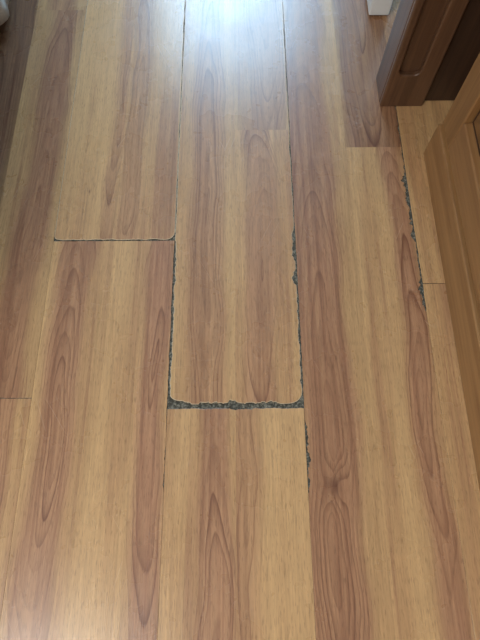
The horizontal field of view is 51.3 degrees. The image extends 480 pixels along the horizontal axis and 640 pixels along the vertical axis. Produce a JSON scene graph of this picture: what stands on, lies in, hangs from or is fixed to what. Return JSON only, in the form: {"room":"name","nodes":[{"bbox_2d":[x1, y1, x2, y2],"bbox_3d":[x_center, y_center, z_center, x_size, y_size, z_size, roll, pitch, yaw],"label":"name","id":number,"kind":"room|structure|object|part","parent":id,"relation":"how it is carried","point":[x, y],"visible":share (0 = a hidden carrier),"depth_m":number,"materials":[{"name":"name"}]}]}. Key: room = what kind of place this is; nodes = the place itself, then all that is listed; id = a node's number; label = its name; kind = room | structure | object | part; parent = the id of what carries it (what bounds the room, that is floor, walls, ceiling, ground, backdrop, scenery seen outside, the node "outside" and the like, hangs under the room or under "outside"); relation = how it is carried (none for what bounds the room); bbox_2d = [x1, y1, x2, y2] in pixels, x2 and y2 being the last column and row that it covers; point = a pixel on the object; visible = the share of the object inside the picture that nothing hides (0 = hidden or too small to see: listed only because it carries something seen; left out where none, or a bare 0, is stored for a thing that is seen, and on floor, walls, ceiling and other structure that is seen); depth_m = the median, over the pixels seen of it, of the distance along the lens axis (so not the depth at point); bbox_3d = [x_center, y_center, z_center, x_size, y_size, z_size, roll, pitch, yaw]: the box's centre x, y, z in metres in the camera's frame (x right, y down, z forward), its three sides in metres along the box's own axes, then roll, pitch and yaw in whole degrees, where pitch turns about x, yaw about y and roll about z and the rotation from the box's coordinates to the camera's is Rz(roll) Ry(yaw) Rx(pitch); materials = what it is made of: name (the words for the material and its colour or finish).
{"room":"hallway","nodes":[
{"label":"hallway","id":0,"kind":"room"},
{"bbox_2d":[0,0,479,639],"bbox_3d":[-0.591,-0.025,0.773,3.308,0.008,5.400,0,69,0],"label":"floor","id":1,"kind":"structure","parent":0,"point":[233,407],"depth_m":0.75,"materials":[{"name":"laminate"}]},
{"bbox_2d":[0,0,9,24],"bbox_3d":[-1.174,-0.957,0.841,1.469,0.521,2.200,0,69,0],"label":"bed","id":2,"kind":"object","parent":1,"relation":"on","point":[4,11],"visible":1,"depth_m":0.94,"materials":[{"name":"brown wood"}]},
{"bbox_2d":[367,0,392,14],"bbox_3d":[0.269,-1.311,0.155,0.040,2.046,0.760,0,69,0],"label":"leaf","id":3,"kind":"object","parent":1,"relation":"on","point":[375,7],"visible":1,"depth_m":0.96,"materials":[{"name":"white paint"}]},
{"bbox_2d":[376,0,447,101],"bbox_3d":[0.290,-0.791,-0.065,0.077,2.100,0.058,0,69,0],"label":"post","id":4,"kind":"object","parent":1,"relation":"on","point":[432,11],"visible":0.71,"depth_m":0.79,"materials":[{"name":"brown wood"}]},
{"bbox_2d":[380,0,468,105],"bbox_3d":[0.291,-0.760,-0.077,0.077,2.100,0.010,0,69,0],"label":"door frame","id":5,"kind":"structure","parent":1,"relation":"on","point":[401,88],"depth_m":0.81,"materials":[{"name":"brown wood"}]},
{"bbox_2d":[424,53,479,488],"bbox_3d":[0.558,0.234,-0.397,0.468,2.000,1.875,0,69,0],"label":"door","id":6,"kind":"structure","parent":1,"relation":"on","point":[452,154],"depth_m":0.72,"materials":[{"name":"brown wood"}]},
{"bbox_3d":[0.330,-0.110,0.684,0.015,0.060,0.350,0,69,0],"label":"door rail","id":7,"kind":"part","parent":6,"relation":"part of","materials":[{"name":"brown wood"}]},
{"bbox_3d":[0.330,-0.430,-0.168,0.009,1.753,0.342,0,69,0],"label":"door panel","id":8,"kind":"part","parent":6,"relation":"part of","materials":[{"name":"brown wood"}]},
{"bbox_2d":[424,0,479,100],"bbox_3d":[0.557,-0.795,-0.064,0.456,2.100,0.055,0,69,0],"label":"board","id":9,"kind":"object","parent":1,"relation":"on","point":[463,50],"visible":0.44,"depth_m":0.82,"materials":[{"name":"brown wood"}]}
]}

